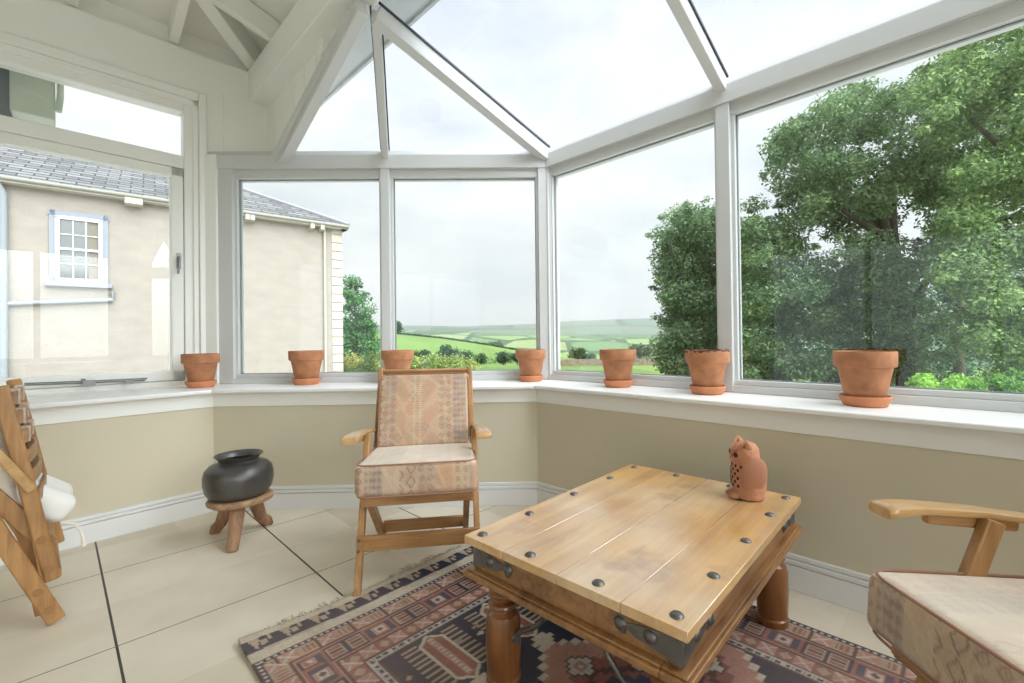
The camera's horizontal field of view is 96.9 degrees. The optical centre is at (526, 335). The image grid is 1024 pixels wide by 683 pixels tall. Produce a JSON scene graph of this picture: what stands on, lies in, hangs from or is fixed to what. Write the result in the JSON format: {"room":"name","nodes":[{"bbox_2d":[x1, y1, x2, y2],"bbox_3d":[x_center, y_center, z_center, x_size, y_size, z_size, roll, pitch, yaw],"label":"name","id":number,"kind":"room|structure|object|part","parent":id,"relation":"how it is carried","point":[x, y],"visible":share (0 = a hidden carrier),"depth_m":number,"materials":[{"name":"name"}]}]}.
{"room":"sunroom","nodes":[
{"label":"sunroom","id":0,"kind":"room"},
{"bbox_2d":[3,407,213,532],"bbox_3d":[-3.450,0.804,1.950,0.862,0.825,3.658,-1,-1,39],"label":"wall","id":1,"kind":"structure","parent":0,"point":[113,463],"depth_m":2.65,"materials":[{"name":"beige paint"}]},
{"bbox_2d":[0,490,213,565],"bbox_3d":[-3.153,1.075,1.610,0.021,0.150,3.509,-1,-1,39],"label":"baseboard","id":2,"kind":"structure","parent":1,"relation":"attached to","point":[121,521],"depth_m":2.64,"materials":[{"name":"white paint"}]},
{"bbox_2d":[27,386,212,425],"bbox_3d":[-3.373,0.418,1.863,0.742,0.117,3.624,-1,-1,39],"label":"trim","id":3,"kind":"structure","parent":1,"relation":"attached to","point":[59,408],"depth_m":2.63,"materials":[{"name":"white paint"}]},
{"bbox_2d":[184,380,216,387],"bbox_3d":[-2.231,0.333,3.107,0.182,0.043,0.182,-1,0,-1],"label":"saucer","id":4,"kind":"object","parent":3,"relation":"on","point":[203,384],"visible":0.86,"depth_m":3.04,"materials":[{"name":"ceramic"}]},
{"bbox_2d":[180,353,219,381],"bbox_3d":[-2.232,0.234,3.108,0.222,0.214,0.222,-1,0,-1],"label":"plant pot","id":5,"kind":"object","parent":4,"relation":"on","point":[199,367],"visible":0.84,"depth_m":3.04,"materials":[{"name":"ceramic"}]},
{"bbox_2d":[212,379,548,406],"bbox_3d":[-1.060,0.400,3.147,2.476,0.117,0.420,-1,0,-1],"label":"window sill","id":6,"kind":"structure","parent":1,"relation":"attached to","point":[484,391],"depth_m":2.98,"materials":[{"name":"white paint"}]},
{"bbox_2d":[292,377,320,384],"bbox_3d":[-1.560,0.325,3.218,0.190,0.045,0.190,-1,0,14],"label":"saucer","id":7,"kind":"object","parent":6,"relation":"on","point":[312,381],"visible":0.88,"depth_m":3.15,"materials":[{"name":"ceramic"}]},
{"bbox_2d":[288,350,323,378],"bbox_3d":[-1.561,0.221,3.218,0.232,0.223,0.232,-1,0,14],"label":"plant pot","id":8,"kind":"object","parent":7,"relation":"on","point":[306,364],"visible":0.86,"depth_m":3.14,"materials":[{"name":"ceramic"}]},
{"bbox_2d":[518,375,542,381],"bbox_3d":[0.032,0.307,3.249,0.179,0.042,0.179,0,-1,-45],"label":"saucer","id":9,"kind":"object","parent":6,"relation":"on","point":[522,378],"visible":0.89,"depth_m":3.18,"materials":[{"name":"ceramic"}]},
{"bbox_2d":[515,349,545,375],"bbox_3d":[0.030,0.209,3.250,0.218,0.210,0.218,0,-1,-45],"label":"plant pot","id":10,"kind":"object","parent":9,"relation":"on","point":[530,361],"visible":0.88,"depth_m":3.17,"materials":[{"name":"ceramic"}]},
{"bbox_3d":[-0.917,0.318,3.230,0.186,0.044,0.186,-1,0,30],"label":"saucer","id":11,"kind":"object","parent":6,"relation":"on","visible":0},
{"bbox_2d":[381,350,413,369],"bbox_3d":[-0.918,0.216,3.231,0.227,0.218,0.227,-1,0,30],"label":"plant pot","id":12,"kind":"object","parent":11,"relation":"on","point":[392,359],"visible":0.77,"depth_m":3.15,"materials":[{"name":"ceramic"}]},
{"bbox_2d":[0,0,287,183],"bbox_3d":[-3.465,-0.923,2.302,0.232,2.635,4.470,-1,-1,44],"label":"wall","id":13,"kind":"structure","parent":0,"point":[102,31],"depth_m":3.14,"materials":[{"name":"white paint"}]},
{"bbox_2d":[0,31,206,395],"bbox_3d":[-3.101,-0.694,2.570,0.180,2.108,2.140,-1,-1,44],"label":"window","id":14,"kind":"structure","parent":13,"relation":"in","point":[185,172],"depth_m":3.07,"materials":[{"name":"white paint"}]},
{"bbox_2d":[248,0,375,106],"bbox_3d":[0.485,-2.083,1.109,7.380,0.430,0.180,-1,-1,44],"label":"beam","id":15,"kind":"structure","parent":13,"relation":"attached to","point":[295,41],"depth_m":2.96,"materials":[{"name":"white paint"}]},
{"bbox_2d":[272,0,728,163],"bbox_3d":[0.985,-1.593,1.605,6.520,0.586,1.505,-1,-1,44],"label":"window","id":16,"kind":"structure","parent":15,"relation":"attached to","point":[384,22],"depth_m":2.75,"materials":[{"name":"grey paint"}]},
{"bbox_3d":[-1.414,-1.545,2.924,1.230,0.524,0.030,-1,-1,43],"label":"edge trim","id":17,"kind":"part","parent":16,"relation":"part of","materials":[{"name":"grey paint"}]},
{"bbox_2d":[320,0,439,106],"bbox_3d":[0.645,-2.123,1.349,8.080,0.150,0.387,-1,-1,44],"label":"trim","id":18,"kind":"structure","parent":13,"relation":"attached to","point":[360,55],"depth_m":3.13,"materials":[{"name":"grey paint"}]},
{"bbox_2d":[66,0,297,70],"bbox_3d":[-0.854,-2.505,-0.312,7.530,0.784,4.083,-1,-1,44],"label":"ceiling","id":19,"kind":"structure","parent":0,"point":[243,27],"depth_m":3.16,"materials":[{"name":"white paint"}]},
{"bbox_2d":[214,402,537,485],"bbox_3d":[-1.086,0.784,3.244,2.653,0.825,0.500,-1,0,-1],"label":"wall","id":20,"kind":"structure","parent":0,"point":[303,446],"depth_m":2.99,"materials":[{"name":"beige paint"}]},
{"bbox_2d":[205,30,552,383],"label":"window","id":21,"kind":"structure","parent":20,"relation":"in","point":[226,172],"depth_m":3.34,"materials":[{"name":"grey paint"}]},
{"bbox_2d":[245,481,537,510],"bbox_3d":[-0.985,1.059,2.983,2.124,0.150,0.021,-1,0,-1],"label":"baseboard","id":22,"kind":"structure","parent":20,"relation":"attached to","point":[490,493],"depth_m":2.97,"materials":[{"name":"white paint"}]},
{"bbox_2d":[0,505,895,682],"bbox_3d":[-0.377,1.135,0.090,6.500,0.060,5.000,-1,-1,44],"label":"floor","id":23,"kind":"structure","parent":0,"point":[168,602],"depth_m":1.96,"materials":[{"name":"stone"}]},
{"bbox_2d":[0,378,86,625],"bbox_3d":[-2.135,0.648,1.869,0.549,0.975,0.440,-1,-1,42],"label":"folding chair","id":24,"kind":"object","parent":23,"relation":"on","point":[33,503],"visible":1,"depth_m":1.76,"materials":[{"name":"brown wood"}]},
{"bbox_2d":[0,427,18,503],"bbox_3d":[-2.166,0.440,1.840,0.400,0.500,0.100,-1,9,42],"label":"cushion","id":25,"kind":"object","parent":24,"relation":"on","point":[8,487],"depth_m":1.74,"materials":[{"name":"fabric"}]},
{"bbox_3d":[-2.348,0.708,2.018,0.026,0.863,0.372,-1,-1,42],"label":"leg","id":26,"kind":"part","parent":24,"relation":"part of","materials":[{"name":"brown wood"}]},
{"bbox_3d":[-1.983,0.380,1.656,0.024,0.448,0.266,-1,-1,42],"label":"armrest","id":27,"kind":"part","parent":24,"relation":"part of","materials":[{"name":"brown wood"}]},
{"bbox_3d":[-1.965,0.927,1.798,0.022,0.384,0.088,-1,-1,42],"label":"leg","id":28,"kind":"part","parent":24,"relation":"part of","materials":[{"name":"brown wood"}]},
{"bbox_3d":[-1.984,0.657,1.729,0.022,0.387,0.274,-1,-1,42],"label":"seat rail","id":29,"kind":"part","parent":24,"relation":"part of","materials":[{"name":"brown wood"}]},
{"bbox_3d":[-1.967,0.700,1.670,0.026,0.863,0.372,-1,-1,42],"label":"leg","id":30,"kind":"part","parent":24,"relation":"part of","materials":[{"name":"brown wood"}]},
{"bbox_3d":[-2.216,0.932,2.027,0.022,0.384,0.088,-1,-1,42],"label":"leg","id":31,"kind":"part","parent":24,"relation":"part of","materials":[{"name":"brown wood"}]},
{"bbox_2d":[16,473,75,521],"bbox_3d":[-2.144,0.628,1.868,0.370,0.163,0.430,-1,-35,42],"label":"seat cushion","id":32,"kind":"object","parent":24,"relation":"on","point":[58,500],"depth_m":1.86,"materials":[{"name":"white fabric"}]},
{"bbox_3d":[-1.879,0.826,1.887,0.076,0.114,0.018,-1,0,-20],"label":"tie cord","id":33,"kind":"part","parent":24,"relation":"part of","materials":[{"name":"fabric"}]},
{"bbox_2d":[205,488,273,551],"bbox_3d":[-1.606,1.026,2.550,0.328,0.245,0.399,0,0,-31],"label":"stool","id":34,"kind":"object","parent":23,"relation":"on","point":[232,513],"visible":0.7,"depth_m":2.47,"materials":[{"name":"brown wood"}]},
{"bbox_3d":[-1.743,1.034,2.600,0.175,0.233,0.078,-1,0,8],"label":"leg","id":35,"kind":"part","parent":34,"relation":"part of","materials":[{"name":"brown wood"}]},
{"bbox_3d":[-1.578,1.029,2.449,0.079,0.236,0.197,-1,0,-17],"label":"leg","id":36,"kind":"part","parent":34,"relation":"part of","materials":[{"name":"brown wood"}]},
{"bbox_2d":[202,449,273,501],"bbox_3d":[-1.632,0.789,2.573,0.345,0.231,0.345,-1,0,-1],"label":"metal pot","id":37,"kind":"object","parent":34,"relation":"on","point":[237,475],"visible":1,"depth_m":2.46,"materials":[{"name":"black metal"}]},
{"bbox_3d":[-1.621,0.923,2.573,0.328,0.039,0.327,-1,0,-1],"label":"seat","id":38,"kind":"part","parent":34,"relation":"part of","materials":[{"name":"brown wood"}]},
{"bbox_3d":[-1.582,1.034,2.681,0.078,0.230,0.162,-1,0,18],"label":"leg","id":39,"kind":"part","parent":34,"relation":"part of","materials":[{"name":"brown wood"}]},
{"bbox_2d":[340,366,491,596],"bbox_3d":[-0.526,0.660,2.303,0.656,0.956,0.752,-1,0,-9],"label":"armchair","id":40,"kind":"object","parent":23,"relation":"on","point":[425,450],"visible":1,"depth_m":2.17,"materials":[{"name":"brown wood"}]},
{"bbox_3d":[-0.811,0.488,2.230,0.073,0.084,0.543,-1,0,-9],"label":"armrest","id":41,"kind":"part","parent":40,"relation":"part of","materials":[{"name":"brown wood"}]},
{"bbox_3d":[-0.749,0.802,2.077,0.027,0.659,0.311,-1,0,-9],"label":"leg","id":42,"kind":"part","parent":40,"relation":"part of","materials":[{"name":"brown wood"}]},
{"bbox_3d":[-0.750,0.752,2.219,0.022,0.106,0.535,-1,0,-9],"label":"seat rail","id":43,"kind":"part","parent":40,"relation":"part of","materials":[{"name":"brown wood"}]},
{"bbox_3d":[-0.724,0.920,2.216,0.028,0.440,0.505,-1,0,-9],"label":"leg","id":44,"kind":"part","parent":40,"relation":"part of","materials":[{"name":"brown wood"}]},
{"bbox_2d":[355,442,477,496],"bbox_3d":[-0.512,0.638,2.212,0.520,0.156,0.560,-1,-5,-9],"label":"seat cushion","id":45,"kind":"object","parent":40,"relation":"on","point":[393,469],"depth_m":1.96,"materials":[{"name":"fabric"}]},
{"bbox_3d":[-0.475,0.715,1.991,0.450,0.042,0.022,-1,0,-9],"label":"rail","id":46,"kind":"part","parent":40,"relation":"part of","materials":[{"name":"brown wood"}]},
{"bbox_2d":[377,373,469,446],"bbox_3d":[-0.561,0.413,2.504,0.484,0.400,0.104,-1,-20,-9],"label":"cushion","id":47,"kind":"object","parent":40,"relation":"on","point":[414,409],"depth_m":2.46,"materials":[{"name":"fabric"}]},
{"bbox_3d":[-0.586,0.222,2.645,0.480,0.052,0.035,-1,0,-9],"label":"rail","id":48,"kind":"part","parent":40,"relation":"part of","materials":[{"name":"brown wood"}]},
{"bbox_3d":[-0.305,0.915,2.284,0.028,0.440,0.505,-1,0,-9],"label":"leg","id":49,"kind":"part","parent":40,"relation":"part of","materials":[{"name":"brown wood"}]},
{"bbox_3d":[-0.284,0.747,2.294,0.022,0.106,0.535,-1,0,-9],"label":"seat rail","id":50,"kind":"part","parent":40,"relation":"part of","materials":[{"name":"brown wood"}]},
{"bbox_3d":[-0.240,0.796,2.159,0.027,0.659,0.311,-1,0,-9],"label":"leg","id":51,"kind":"part","parent":40,"relation":"part of","materials":[{"name":"brown wood"}]},
{"bbox_3d":[-0.236,0.482,2.322,0.073,0.084,0.543,-1,0,-9],"label":"armrest","id":52,"kind":"part","parent":40,"relation":"part of","materials":[{"name":"brown wood"}]},
{"bbox_2d":[238,544,915,682],"bbox_3d":[0.291,1.093,1.389,2.427,0.026,1.493,-1,-1,44],"label":"rug","id":53,"kind":"object","parent":23,"relation":"on","point":[426,622],"visible":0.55,"depth_m":1.59,"materials":[{"name":"multicoloured fabric"}]},
{"bbox_2d":[463,464,802,682],"bbox_3d":[0.428,0.858,1.582,0.732,0.480,1.064,-1,-1,42],"label":"coffee table","id":54,"kind":"object","parent":53,"relation":"on","point":[656,569],"visible":0.98,"depth_m":1.34,"materials":[{"name":"brown wood"}]},
{"bbox_3d":[-0.074,0.930,1.440,0.112,0.345,0.112,-1,-1,42],"label":"leg","id":55,"kind":"part","parent":54,"relation":"part of","materials":[{"name":"brown wood"}]},
{"bbox_3d":[0.336,0.922,1.068,0.112,0.345,0.112,-1,-1,42],"label":"leg","id":56,"kind":"part","parent":54,"relation":"part of","materials":[{"name":"brown wood"}]},
{"bbox_2d":[725,434,767,500],"bbox_3d":[0.842,0.505,1.738,0.142,0.233,0.136,-1,0,7],"label":"owl figurine","id":57,"kind":"object","parent":54,"relation":"on","point":[748,475],"visible":1,"depth_m":1.69,"materials":[{"name":"ceramic"}]},
{"bbox_3d":[0.932,0.920,1.723,0.112,0.345,0.112,-1,-1,42],"label":"leg","id":58,"kind":"part","parent":54,"relation":"part of","materials":[{"name":"brown wood"}]},
{"bbox_2d":[867,499,1023,682],"bbox_3d":[1.175,0.623,0.829,0.752,0.956,0.656,-1,0,-1],"label":"armchair","id":59,"kind":"object","parent":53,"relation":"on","point":[966,625],"visible":1,"depth_m":0.96,"materials":[{"name":"brown wood"}]},
{"bbox_3d":[0.861,0.719,0.822,0.022,0.042,0.450,-1,0,-1],"label":"rail","id":60,"kind":"part","parent":59,"relation":"part of","materials":[{"name":"brown wood"}]},
{"bbox_2d":[867,572,1023,682],"bbox_3d":[1.084,0.637,0.827,0.560,0.156,0.520,4,0,-1],"label":"seat cushion","id":61,"kind":"object","parent":59,"relation":"on","point":[957,627],"depth_m":0.92,"materials":[{"name":"fabric"}]},
{"bbox_3d":[1.139,0.450,1.120,0.543,0.084,0.073,-1,0,-1],"label":"armrest","id":62,"kind":"part","parent":59,"relation":"part of","materials":[{"name":"brown wood"}]},
{"bbox_3d":[0.985,0.767,1.082,0.311,0.659,0.027,-1,0,-1],"label":"leg","id":63,"kind":"part","parent":59,"relation":"part of","materials":[{"name":"brown wood"}]},
{"bbox_2d":[537,402,1023,578],"bbox_3d":[1.439,0.745,2.033,3.796,0.825,0.475,-1,-1,44],"label":"wall","id":64,"kind":"structure","parent":0,"point":[835,480],"depth_m":1.87,"materials":[{"name":"beige paint"}]},
{"bbox_2d":[537,481,870,614],"bbox_3d":[1.280,1.023,1.844,3.355,0.150,0.021,-1,-1,44],"label":"baseboard","id":65,"kind":"structure","parent":64,"relation":"attached to","point":[840,586],"depth_m":1.88,"materials":[{"name":"white paint"}]},
{"bbox_2d":[534,380,1023,459],"bbox_3d":[1.365,0.361,1.964,3.675,0.117,0.394,-1,-1,44],"label":"window sill","id":66,"kind":"structure","parent":64,"relation":"on","point":[970,431],"depth_m":1.90,"materials":[{"name":"white paint"}]},
{"bbox_2d":[603,379,632,387],"bbox_3d":[0.567,0.297,2.809,0.184,0.044,0.184,0,0,-29],"label":"saucer","id":67,"kind":"object","parent":66,"relation":"on","point":[613,384],"visible":0.91,"depth_m":2.73,"materials":[{"name":"ceramic"}]},
{"bbox_2d":[599,349,635,380],"bbox_3d":[0.566,0.196,2.810,0.225,0.216,0.225,0,0,-29],"label":"plant pot","id":68,"kind":"object","parent":67,"relation":"on","point":[617,363],"visible":0.85,"depth_m":2.73,"materials":[{"name":"ceramic"}]},
{"bbox_2d":[689,384,725,394],"bbox_3d":[0.964,0.289,2.415,0.182,0.043,0.182,-1,0,-14],"label":"saucer","id":69,"kind":"object","parent":66,"relation":"on","point":[696,390],"visible":0.85,"depth_m":2.34,"materials":[{"name":"ceramic"}]},
{"bbox_2d":[684,349,729,386],"bbox_3d":[0.962,0.185,2.418,0.224,0.224,0.226,-1,0,-14],"label":"plant pot","id":70,"kind":"object","parent":69,"relation":"on","point":[707,367],"visible":0.94,"depth_m":2.34,"materials":[{"name":"ceramic"}]},
{"bbox_2d":[839,393,892,407],"bbox_3d":[1.453,0.279,1.947,0.186,0.044,0.186,-1,0,2],"label":"saucer","id":71,"kind":"object","parent":66,"relation":"on","point":[865,402],"visible":0.87,"depth_m":1.88,"materials":[{"name":"ceramic"}]},
{"bbox_2d":[832,350,897,397],"bbox_3d":[1.452,0.178,1.948,0.227,0.218,0.227,-1,0,2],"label":"plant pot","id":72,"kind":"object","parent":71,"relation":"on","point":[862,373],"visible":0.84,"depth_m":1.87,"materials":[{"name":"ceramic"}]},
{"bbox_2d":[545,0,1023,412],"bbox_3d":[1.508,-0.554,2.131,3.752,1.712,0.130,-1,-1,44],"label":"window","id":73,"kind":"structure","parent":64,"relation":"in","point":[928,28],"depth_m":2.39,"materials":[{"name":"grey paint"}]},
{"label":"outside","id":74,"kind":"structure","parent":0,"visible":0},
{"bbox_3d":[0.022,1.780,-0.013,26.000,0.440,26.000,-1,0,-1],"label":"terrace","id":75,"kind":"object","parent":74,"visible":0},
{"bbox_2d":[792,378,810,381],"bbox_3d":[5.995,1.418,9.978,1.747,0.973,0.853,0,0,-28],"label":"shrub","id":76,"kind":"object","parent":75,"relation":"on","point":[801,380],"visible":0.02,"depth_m":9.93,"materials":[{"name":"green plant"}]},
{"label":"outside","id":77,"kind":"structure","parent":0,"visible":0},
{"bbox_3d":[-0.590,3.455,32.055,122.116,3.242,59.829,-1,0,-1],"label":"garden","id":78,"kind":"object","parent":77,"visible":0},
{"bbox_2d":[0,145,349,396],"bbox_3d":[-14.933,-1.425,9.457,19.360,7.353,8.457,0,-1,-40],"label":"house","id":79,"kind":"structure","parent":78,"relation":"on","point":[84,246],"depth_m":9.66,"materials":[{"name":"stone"}]},
{"bbox_3d":[-9.076,-1.721,9.212,0.560,1.183,0.012,0,-1,-40],"label":"pane","id":80,"kind":"part","parent":79,"relation":"part of","materials":[{"name":"clear glass"}]},
{"bbox_3d":[-9.039,-1.015,9.173,0.980,0.090,0.140,0,-1,-40],"label":"stone sill","id":81,"kind":"part","parent":79,"relation":"part of","materials":[{"name":"grey"}]},
{"bbox_2d":[88,222,98,279],"bbox_3d":[-8.913,-1.722,9.336,0.150,1.183,0.004,0,-1,-40],"label":"curtain","id":82,"kind":"object","parent":79,"relation":"hanging from","point":[93,227],"depth_m":9.33,"materials":[{"name":"white fabric"}]},
{"bbox_2d":[342,274,380,370],"bbox_3d":[-10.272,-0.328,28.194,3.522,7.167,3.774,-1,0,-1],"label":"slender tree","id":83,"kind":"object","parent":78,"relation":"on","point":[363,331],"visible":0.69,"depth_m":27.63,"materials":[{"name":"green plant"}]},
{"bbox_2d":[343,351,380,371],"bbox_3d":[-6.645,1.649,17.991,2.376,2.184,4.776,-1,0,-19],"label":"hedge","id":84,"kind":"object","parent":78,"relation":"on","point":[349,363],"visible":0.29,"depth_m":16.61,"materials":[{"name":"green plant"}]},
{"bbox_2d":[410,352,481,369],"bbox_3d":[-2.923,1.299,13.978,3.175,1.591,2.706,-1,0,-1],"label":"clipped hedge","id":85,"kind":"object","parent":78,"relation":"on","point":[431,362],"visible":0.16,"depth_m":13.36,"materials":[{"name":"green plant"}]},
{"bbox_2d":[642,195,776,375],"bbox_3d":[8.844,-2.312,22.130,6.082,10.122,6.903,-1,0,18],"label":"rounded tree","id":86,"kind":"object","parent":78,"relation":"on","point":[688,277],"visible":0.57,"depth_m":20.54,"materials":[{"name":"green plant"}]},
{"bbox_2d":[740,56,1016,386],"bbox_3d":[13.460,-4.070,16.640,13.605,13.100,6.271,-1,0,1],"label":"broadleaf tree","id":87,"kind":"object","parent":78,"relation":"on","point":[885,279],"visible":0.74,"depth_m":15.43,"materials":[{"name":"green plant"}]},
{"bbox_2d":[741,245,1023,392],"bbox_3d":[26.306,-0.623,28.241,29.978,11.571,9.359,-1,0,-1],"label":"tree","id":88,"kind":"object","parent":78,"relation":"on","point":[964,368],"visible":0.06,"depth_m":26.79,"materials":[{"name":"green plant"}]},
{"bbox_2d":[904,372,944,388],"bbox_3d":[8.963,1.331,10.194,1.902,1.097,0.690,0,-1,-42],"label":"shrub","id":89,"kind":"object","parent":78,"relation":"on","point":[923,381],"visible":0.41,"depth_m":9.76,"materials":[{"name":"green plant"}]},
{"bbox_2d":[896,26,1023,391],"bbox_3d":[13.986,-3.776,12.130,10.404,11.609,4.520,-1,0,-10],"label":"leafy tree","id":90,"kind":"object","parent":78,"relation":"on","point":[965,81],"visible":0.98,"depth_m":11.13,"materials":[{"name":"green plant"}]},
{"bbox_2d":[942,372,989,390],"bbox_3d":[9.804,1.332,10.133,0.769,1.058,1.959,-1,-1,45],"label":"shrub","id":91,"kind":"object","parent":78,"relation":"on","point":[954,382],"visible":0.41,"depth_m":9.83,"materials":[{"name":"green plant"}]},
{"bbox_2d":[983,367,1023,392],"bbox_3d":[10.832,1.289,10.223,2.422,1.113,0.912,0,0,-28],"label":"shrub","id":92,"kind":"object","parent":78,"relation":"on","point":[1004,383],"visible":0.59,"depth_m":9.95,"materials":[{"name":"green plant"}]},
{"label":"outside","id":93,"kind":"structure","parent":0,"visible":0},
{"bbox_2d":[346,312,987,334],"bbox_3d":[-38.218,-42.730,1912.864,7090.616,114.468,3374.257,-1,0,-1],"label":"hills","id":94,"kind":"structure","parent":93,"point":[643,325],"depth_m":1872.43,"materials":[{"name":"green plant"}]},
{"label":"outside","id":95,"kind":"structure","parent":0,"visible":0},
{"bbox_2d":[343,331,571,364],"bbox_3d":[-20.943,19.768,169.571,132.739,45.650,93.223,-1,0,-1],"label":"hillside","id":96,"kind":"structure","parent":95,"point":[404,342],"depth_m":157.86,"materials":[{"name":"green plant"}]},
{"bbox_2d":[397,320,403,332],"bbox_3d":[-50.115,-3.156,176.010,5.764,5.587,6.630,-1,0,-1],"label":"tree","id":97,"kind":"object","parent":96,"relation":"on","point":[399,324],"visible":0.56,"depth_m":175.12,"materials":[{"name":"green plant"}]},
{"bbox_2d":[397,332,523,349],"bbox_3d":[-22.911,3.266,174.536,62.168,10.423,2.782,-1,0,-1],"label":"hedge","id":98,"kind":"object","parent":96,"relation":"on","point":[403,333],"visible":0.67,"depth_m":174.27,"materials":[{"name":"green plant"}]},
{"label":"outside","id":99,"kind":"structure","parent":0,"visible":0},
{"bbox_2d":[380,360,1004,382],"bbox_3d":[-2.931,10.640,155.280,590.885,14.837,289.234,-1,0,-1],"label":"pasture","id":100,"kind":"structure","parent":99,"point":[636,369],"depth_m":76.52,"materials":[{"name":"green plant"}]},
{"bbox_2d":[414,349,430,359],"bbox_3d":[-27.642,5.651,119.757,5.373,4.062,5.342,-1,0,-1],"label":"tree","id":101,"kind":"object","parent":100,"relation":"on","point":[424,352],"visible":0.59,"depth_m":119.29,"materials":[{"name":"green plant"}]},
{"bbox_2d":[436,344,460,359],"bbox_3d":[-19.358,4.775,111.583,6.472,5.527,7.262,-1,0,-1],"label":"tree","id":102,"kind":"object","parent":100,"relation":"on","point":[446,351],"visible":0.72,"depth_m":110.83,"materials":[{"name":"green plant"}]},
{"bbox_2d":[459,349,474,359],"bbox_3d":[-15.276,5.694,114.946,5.071,4.252,4.892,-1,0,-1],"label":"tree","id":103,"kind":"object","parent":100,"relation":"on","point":[462,352],"visible":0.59,"depth_m":113.76,"materials":[{"name":"green plant"}]},
{"bbox_2d":[474,353,486,364],"bbox_3d":[-12.256,6.323,118.340,4.658,3.499,4.392,-1,0,-1],"label":"tree","id":104,"kind":"object","parent":100,"relation":"on","point":[483,358],"visible":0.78,"depth_m":117.39,"materials":[{"name":"green plant"}]},
{"bbox_2d":[473,356,516,363],"bbox_3d":[-18.154,7.282,134.367,50.080,5.750,12.576,-1,0,-1],"label":"hedgerow","id":105,"kind":"object","parent":100,"relation":"on","point":[486,356],"visible":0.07,"depth_m":132.56,"materials":[{"name":"green plant"}]},
{"bbox_2d":[494,351,511,364],"bbox_3d":[-5.967,6.109,119.201,5.122,4.199,4.641,-1,0,-1],"label":"tree","id":106,"kind":"object","parent":100,"relation":"on","point":[502,357],"visible":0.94,"depth_m":118.23,"materials":[{"name":"green plant"}]},
{"bbox_2d":[509,353,517,364],"bbox_3d":[-2.143,6.064,113.547,4.463,3.657,3.920,-1,0,-1],"label":"tree","id":107,"kind":"object","parent":100,"relation":"on","point":[513,356],"visible":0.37,"depth_m":113.26,"materials":[{"name":"green plant"}]},
{"bbox_2d":[570,347,590,358],"bbox_3d":[14.657,5.765,125.048,6.375,5.376,4.617,-1,0,-1],"label":"tree","id":108,"kind":"object","parent":100,"relation":"on","point":[580,353],"visible":0.9,"depth_m":124.00,"materials":[{"name":"green plant"}]},
{"bbox_2d":[560,359,656,365],"bbox_3d":[16.709,5.993,94.971,22.651,2.073,1.144,-1,0,-1],"label":"wall","id":109,"kind":"structure","parent":100,"relation":"on","point":[563,362],"depth_m":94.63,"materials":[{"name":"stone"}]},
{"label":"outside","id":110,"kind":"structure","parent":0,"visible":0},
{"bbox_2d":[376,330,1019,367],"bbox_3d":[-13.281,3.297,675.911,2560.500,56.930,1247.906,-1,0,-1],"label":"valley","id":111,"kind":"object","parent":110,"point":[593,343],"visible":0.09,"depth_m":898.40,"materials":[{"name":"green plant"}]},
{"bbox_2d":[489,340,505,346],"bbox_3d":[-27.303,14.378,404.237,18.255,19.742,19.774,-1,0,-1],"label":"tree","id":112,"kind":"object","parent":111,"relation":"on","point":[499,342],"visible":0.14,"depth_m":405.39,"materials":[{"name":"green plant"}]},
{"bbox_2d":[586,352,596,358],"bbox_3d":[59.927,21.017,428.818,15.381,10.094,19.295,-1,0,-1],"label":"tree","id":113,"kind":"object","parent":111,"relation":"on","point":[593,356],"visible":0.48,"depth_m":428.96,"materials":[{"name":"green plant"}]},
{"bbox_2d":[628,343,652,358],"bbox_3d":[76.226,10.477,300.264,16.376,10.955,17.318,-1,0,-1],"label":"tree","id":114,"kind":"object","parent":111,"relation":"on","point":[639,348],"visible":0.75,"depth_m":299.21,"materials":[{"name":"green plant"}]},
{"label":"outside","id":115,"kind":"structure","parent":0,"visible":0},
{"bbox_2d":[0,68,63,126],"bbox_3d":[-3.609,-1.665,2.599,0.268,0.600,1.340,-1,-1,44],"label":"eaves","id":116,"kind":"object","parent":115,"point":[22,96],"visible":0.41,"depth_m":2.90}
]}

